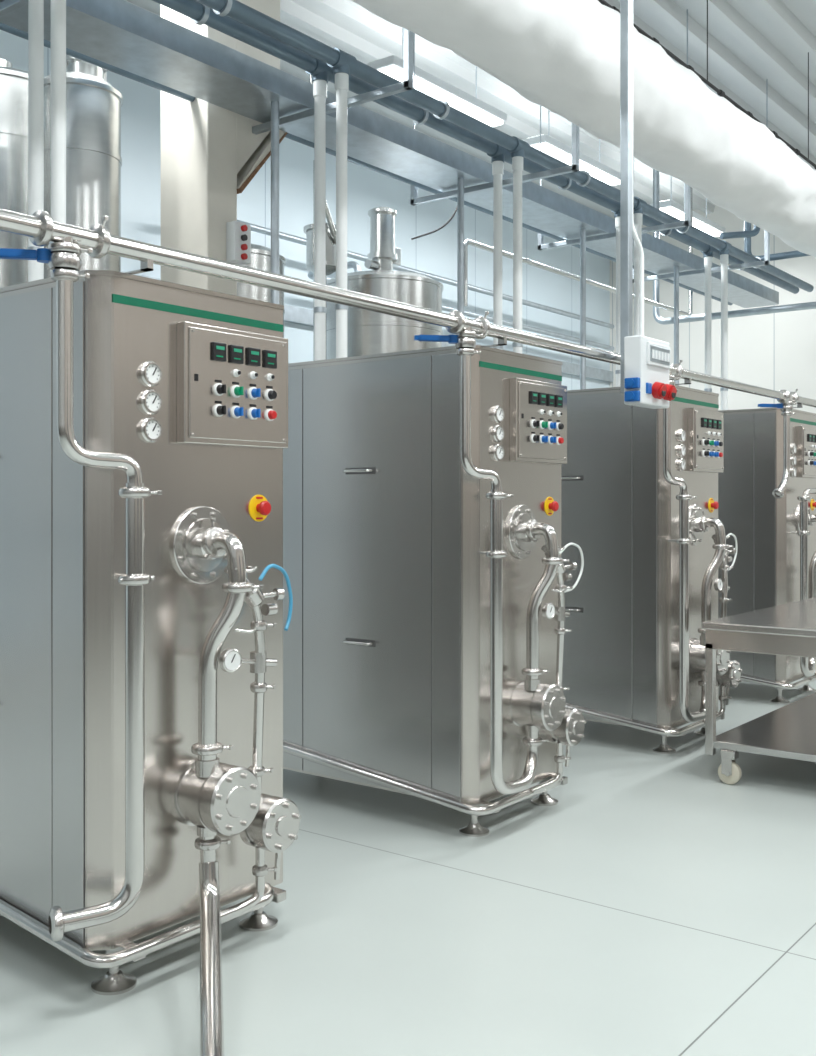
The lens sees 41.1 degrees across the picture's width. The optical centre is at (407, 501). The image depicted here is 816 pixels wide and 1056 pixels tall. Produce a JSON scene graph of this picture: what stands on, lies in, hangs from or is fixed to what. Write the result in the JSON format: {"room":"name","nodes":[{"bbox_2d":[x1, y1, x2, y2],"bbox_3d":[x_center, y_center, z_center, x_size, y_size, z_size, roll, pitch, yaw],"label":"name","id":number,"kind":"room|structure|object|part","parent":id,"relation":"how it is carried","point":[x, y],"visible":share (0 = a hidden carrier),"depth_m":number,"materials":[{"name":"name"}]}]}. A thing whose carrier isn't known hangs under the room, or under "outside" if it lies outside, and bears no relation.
{"room":"processing plant","nodes":[
{"label":"processing plant","id":0,"kind":"room"},
{"bbox_2d":[0,30,609,389],"bbox_3d":[-2.685,-1.300,8.396,0.120,5.300,18.000,0,0,38],"label":"wall","id":1,"kind":"structure","parent":0,"point":[435,253],"depth_m":11.22,"materials":[{"name":"white paint"}]},
{"bbox_2d":[121,271,612,381],"bbox_3d":[-2.614,-1.775,8.341,0.060,0.150,18.000,0,0,38],"label":"trim","id":2,"kind":"structure","parent":1,"relation":"attached to","point":[293,314],"depth_m":12.91,"materials":[{"name":"grey metal"}]},
{"bbox_2d":[104,72,614,360],"bbox_3d":[0.602,-0.851,10.595,1.850,4.402,9.500,0,0,38],"label":"pipe","id":3,"kind":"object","parent":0,"point":[351,264],"depth_m":11.82,"materials":[{"name":"metal"}]},
{"bbox_2d":[0,678,815,1055],"bbox_3d":[2.188,1.400,4.628,12.200,0.100,18.000,0,0,38],"label":"floor","id":4,"kind":"structure","parent":0,"point":[663,906],"depth_m":3.38,"materials":[{"name":"white tile"}]},
{"bbox_2d":[0,59,27,287],"bbox_3d":[-2.583,-0.720,6.877,0.862,4.140,0.862,0,0,38],"label":"tank","id":5,"kind":"object","parent":4,"relation":"on","point":[13,82],"visible":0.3,"depth_m":6.52,"materials":[{"name":"silver metal"}]},
{"bbox_2d":[27,0,65,281],"bbox_3d":[-1.521,-0.492,4.589,0.236,3.684,0.076,0,0,38],"label":"pipes","id":6,"kind":"object","parent":4,"relation":"on","point":[35,7],"visible":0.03,"depth_m":4.61,"materials":[{"name":"plastic"}]},
{"bbox_2d":[44,55,122,278],"bbox_3d":[-1.862,-0.620,6.142,0.493,3.940,0.493,0,0,38],"label":"tank","id":7,"kind":"object","parent":4,"relation":"on","point":[93,105],"visible":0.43,"depth_m":5.95,"materials":[{"name":"silver metal"}]},
{"bbox_2d":[0,236,300,1055],"bbox_3d":[-0.960,0.340,3.241,2.420,2.020,1.183,0,0,38],"label":"machine","id":8,"kind":"object","parent":4,"relation":"on","point":[144,420],"visible":1,"depth_m":3.09,"materials":[{"name":"metal"}]},
{"bbox_3d":[-1.151,1.156,3.567,1.420,0.188,0.713,0,0,38],"label":"rail","id":9,"kind":"part","parent":8,"relation":"part of","materials":[{"name":"metal"}]},
{"bbox_3d":[-0.509,-0.344,3.289,0.072,0.349,0.427,0,0,38],"label":"control panel","id":10,"kind":"part","parent":8,"relation":"part of","materials":[{"name":"metal"}]},
{"bbox_2d":[0,209,815,407],"bbox_3d":[1.000,-0.686,5.231,0.144,0.110,12.500,0,0,38],"label":"pipe","id":11,"kind":"object","parent":8,"relation":"attached to","point":[40,227],"visible":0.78,"depth_m":3.40,"materials":[{"name":"metal"}]},
{"bbox_2d":[161,0,286,295],"bbox_3d":[-1.110,-1.300,6.616,0.450,5.300,0.650,0,0,38],"label":"structural column","id":12,"kind":"structure","parent":4,"relation":"on","point":[210,153],"depth_m":6.37,"materials":[{"name":"beige paint"}]},
{"bbox_2d":[226,221,250,264],"bbox_3d":[-0.984,-1.515,6.367,0.095,0.230,0.130,0,0,38],"label":"switch box","id":13,"kind":"object","parent":12,"relation":"attached to","point":[238,234],"visible":0.98,"depth_m":6.33,"materials":[{"name":"white plastic"}]},
{"bbox_2d":[237,244,285,337],"bbox_3d":[-1.198,-0.270,7.524,0.702,3.240,0.702,0,0,38],"label":"tank","id":14,"kind":"object","parent":4,"relation":"on","point":[260,255],"visible":0.06,"depth_m":7.26,"materials":[{"name":"silver metal"}]},
{"bbox_2d":[271,101,278,303],"bbox_3d":[-0.755,-0.460,6.184,0.138,3.620,0.138,0,0,38],"label":"support post","id":15,"kind":"object","parent":4,"relation":"on","point":[274,104],"visible":0.16,"depth_m":6.16,"materials":[{"name":"grey metal"}]},
{"bbox_2d":[304,222,335,274],"bbox_3d":[-0.615,-0.340,7.870,0.278,3.380,0.278,0,0,38],"label":"tank","id":16,"kind":"object","parent":4,"relation":"on","point":[308,229],"visible":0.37,"depth_m":7.78,"materials":[{"name":"metal"}]},
{"bbox_2d":[313,73,348,360],"bbox_3d":[-0.426,-0.492,6.005,0.236,3.684,0.076,0,0,38],"label":"pipes","id":17,"kind":"object","parent":4,"relation":"on","point":[341,79],"visible":0.47,"depth_m":6.02,"materials":[{"name":"plastic"}]},
{"bbox_2d":[326,207,443,358],"bbox_3d":[-0.202,-0.485,8.600,0.962,3.670,0.962,0,0,38],"label":"tank","id":18,"kind":"object","parent":4,"relation":"on","point":[368,332],"visible":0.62,"depth_m":8.20,"materials":[{"name":"silver metal"}]},
{"bbox_2d":[283,327,586,836],"bbox_3d":[-0.120,0.340,4.918,1.702,2.020,1.071,0,0,38],"label":"machine","id":19,"kind":"object","parent":4,"relation":"on","point":[423,642],"visible":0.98,"depth_m":4.57,"materials":[{"name":"metal"}]},
{"bbox_3d":[-0.059,1.156,4.979,1.420,0.188,0.713,0,0,38],"label":"rail","id":20,"kind":"part","parent":19,"relation":"part of","materials":[{"name":"metal"}]},
{"bbox_3d":[0.582,-0.344,4.701,0.072,0.349,0.427,0,0,38],"label":"control panel","id":21,"kind":"part","parent":19,"relation":"part of","materials":[{"name":"metal"}]},
{"bbox_2d":[457,177,463,314],"bbox_3d":[0.370,-0.460,7.639,0.138,3.620,0.138,0,0,38],"label":"support post","id":22,"kind":"object","parent":4,"relation":"on","point":[460,181],"visible":0.2,"depth_m":7.62,"materials":[{"name":"grey metal"}]},
{"bbox_2d":[492,156,522,353],"bbox_3d":[0.681,-0.492,7.437,0.236,3.684,0.076,0,0,38],"label":"pipes","id":23,"kind":"object","parent":4,"relation":"on","point":[517,161],"visible":0.44,"depth_m":7.38,"materials":[{"name":"plastic"}]},
{"bbox_2d":[580,228,585,388],"bbox_3d":[1.453,-0.460,9.040,0.138,3.620,0.138,0,0,38],"label":"support post","id":24,"kind":"object","parent":4,"relation":"on","point":[582,230],"visible":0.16,"depth_m":9.02,"materials":[{"name":"grey metal"}]},
{"bbox_2d":[615,213,641,386],"bbox_3d":[1.801,-0.492,8.884,0.236,3.684,0.076,0,0,38],"label":"pipes","id":25,"kind":"object","parent":4,"relation":"on","point":[637,217],"visible":0.24,"depth_m":8.90,"materials":[{"name":"plastic"}]},
{"bbox_2d":[561,372,742,753],"bbox_3d":[0.998,0.340,6.363,1.702,2.020,1.071,0,0,38],"label":"machine","id":26,"kind":"object","parent":4,"relation":"on","point":[639,485],"visible":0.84,"depth_m":5.97,"materials":[{"name":"metal"}]},
{"bbox_3d":[1.058,1.156,6.424,1.420,0.188,0.713,0,0,38],"label":"rail","id":27,"kind":"part","parent":26,"relation":"part of","materials":[{"name":"metal"}]},
{"bbox_3d":[1.700,-0.344,6.147,0.072,0.349,0.427,0,0,38],"label":"control panel","id":28,"kind":"part","parent":26,"relation":"part of","materials":[{"name":"metal"}]},
{"bbox_2d":[674,266,678,385],"bbox_3d":[2.591,-0.460,10.511,0.138,3.620,0.138,0,0,38],"label":"support post","id":29,"kind":"object","parent":4,"relation":"on","point":[676,268],"visible":0.16,"depth_m":10.49,"materials":[{"name":"silver metal"}]},
{"bbox_2d":[704,254,727,409],"bbox_3d":[2.926,-0.492,10.340,0.236,3.684,0.076,0,0,38],"label":"pipes","id":30,"kind":"object","parent":4,"relation":"on","point":[724,257],"visible":0.46,"depth_m":10.28,"materials":[{"name":"metal"}]},
{"bbox_2d":[701,597,815,784],"bbox_3d":[2.458,0.964,5.671,1.150,0.769,1.920,0,0,38],"label":"work table","id":31,"kind":"object","parent":4,"relation":"on","point":[788,731],"visible":1,"depth_m":5.25,"materials":[{"name":"metal"}]},
{"bbox_2d":[718,399,815,703],"bbox_3d":[2.118,0.340,7.812,1.702,2.020,1.077,0,0,38],"label":"machine","id":32,"kind":"object","parent":4,"relation":"on","point":[767,482],"visible":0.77,"depth_m":7.36,"materials":[{"name":"metal"}]},
{"bbox_3d":[2.180,1.156,7.875,1.420,0.188,0.713,0,0,38],"label":"rail","id":33,"kind":"part","parent":32,"relation":"part of","materials":[{"name":"metal"}]},
{"bbox_3d":[2.822,-0.344,7.598,0.072,0.349,0.427,0,0,38],"label":"control panel","id":34,"kind":"part","parent":32,"relation":"part of","materials":[{"name":"metal"}]},
{"bbox_2d":[124,0,815,218],"bbox_3d":[2.188,-3.955,4.628,12.440,0.190,18.240,0,0,38],"label":"ceiling","id":35,"kind":"structure","parent":0,"point":[751,42],"depth_m":9.61,"materials":[{"name":"paint"}]},
{"bbox_2d":[367,28,402,81],"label":"ceiling lamp","id":36,"kind":"object","parent":35,"relation":"attached to","point":[392,65],"depth_m":8.15,"materials":[{"name":"white plastic"}]},
{"bbox_2d":[0,0,778,307],"bbox_3d":[-0.732,-3.083,6.001,1.400,1.735,16.400,0,0,38],"label":"rack","id":37,"kind":"object","parent":35,"relation":"hanging from","point":[123,38],"visible":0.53,"depth_m":6.65,"materials":[{"name":"grey metal"}]},
{"bbox_2d":[152,0,813,293],"bbox_3d":[-0.542,-2.400,5.855,0.271,0.130,16.400,0,0,38],"label":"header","id":38,"kind":"object","parent":37,"relation":"attached to","point":[233,18],"visible":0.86,"depth_m":6.66,"materials":[{"name":"grey metal"}]},
{"bbox_2d":[720,225,759,238],"bbox_3d":[3.210,-2.693,10.271,0.506,0.445,0.268,0,0,-31],"label":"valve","id":39,"kind":"object","parent":38,"relation":"on","point":[740,234],"visible":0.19,"depth_m":10.26,"materials":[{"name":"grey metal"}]},
{"bbox_2d":[415,66,506,126],"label":"ceiling lamp","id":40,"kind":"object","parent":35,"relation":"attached to","point":[431,85],"depth_m":8.79,"materials":[{"name":"white plastic"}]},
{"bbox_2d":[379,66,502,126],"bbox_3d":[0.269,-3.275,8.767,0.220,0.110,1.500,0,0,38],"label":"diffuser","id":41,"kind":"object","parent":40,"relation":"attached to","point":[427,83],"depth_m":8.70,"materials":[{"name":"white plastic"}]},
{"bbox_2d":[522,110,571,164],"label":"ceiling lamp","id":42,"kind":"object","parent":35,"relation":"attached to","point":[556,149],"depth_m":9.99,"materials":[{"name":"white plastic"}]},
{"bbox_2d":[411,187,692,315],"bbox_3d":[1.596,-2.750,10.405,0.408,2.400,4.628,0,0,38],"label":"pipe","id":43,"kind":"object","parent":35,"relation":"attached to","point":[467,242],"visible":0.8,"depth_m":9.56,"materials":[{"name":"metal"}]},
{"bbox_2d":[351,0,815,257],"bbox_3d":[0.838,-3.060,5.988,0.663,1.780,14.500,0,0,38],"label":"air duct","id":44,"kind":"object","parent":35,"relation":"hanging from","point":[562,56],"visible":0.97,"depth_m":6.28,"materials":[{"name":"grey fabric"}]},
{"bbox_2d":[579,139,619,185],"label":"ceiling lamp","id":45,"kind":"object","parent":35,"relation":"attached to","point":[596,169],"depth_m":10.69,"materials":[{"name":"white plastic"}]},
{"bbox_2d":[530,136,619,185],"bbox_3d":[1.614,-3.275,10.507,0.220,0.110,1.500,0,0,38],"label":"diffuser","id":46,"kind":"object","parent":45,"relation":"attached to","point":[550,146],"depth_m":10.33,"materials":[{"name":"white plastic"}]},
{"bbox_2d":[620,0,676,408],"bbox_3d":[1.117,-2.200,5.112,0.189,3.500,0.345,0,0,38],"label":"post","id":47,"kind":"object","parent":35,"relation":"hanging from","point":[644,361],"visible":1,"depth_m":5.09,"materials":[{"name":"white plastic"}]},
{"bbox_3d":[1.025,-2.230,5.111,0.044,3.440,0.044,0,0,38],"label":"post","id":48,"kind":"part","parent":47,"relation":"part of","materials":[{"name":"white metal"}]},
{"bbox_2d":[659,176,683,219],"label":"ceiling lamp","id":49,"kind":"object","parent":35,"relation":"attached to","point":[671,207],"depth_m":12.07,"materials":[{"name":"white plastic"}]},
{"bbox_2d":[693,198,724,236],"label":"ceiling lamp","id":50,"kind":"object","parent":35,"relation":"attached to","point":[700,222],"depth_m":12.82,"materials":[{"name":"white plastic"}]},
{"bbox_2d":[659,200,720,236],"bbox_3d":[3.266,-3.275,12.643,0.220,0.110,1.500,0,0,38],"label":"diffuser","id":51,"kind":"object","parent":50,"relation":"attached to","point":[670,207],"depth_m":12.49,"materials":[{"name":"white plastic"}]},
{"bbox_2d":[610,206,815,413],"bbox_3d":[7.683,-1.300,11.832,12.320,5.300,0.120,0,0,38],"label":"wall","id":52,"kind":"structure","parent":0,"point":[773,351],"depth_m":14.25,"materials":[{"name":"white paint"}]},
{"bbox_2d":[653,169,815,324],"bbox_3d":[3.932,-2.933,11.054,2.970,2.035,0.370,0,0,38],"label":"pipe","id":53,"kind":"object","parent":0,"point":[747,226],"depth_m":11.45,"materials":[{"name":"silver metal"}]}
]}

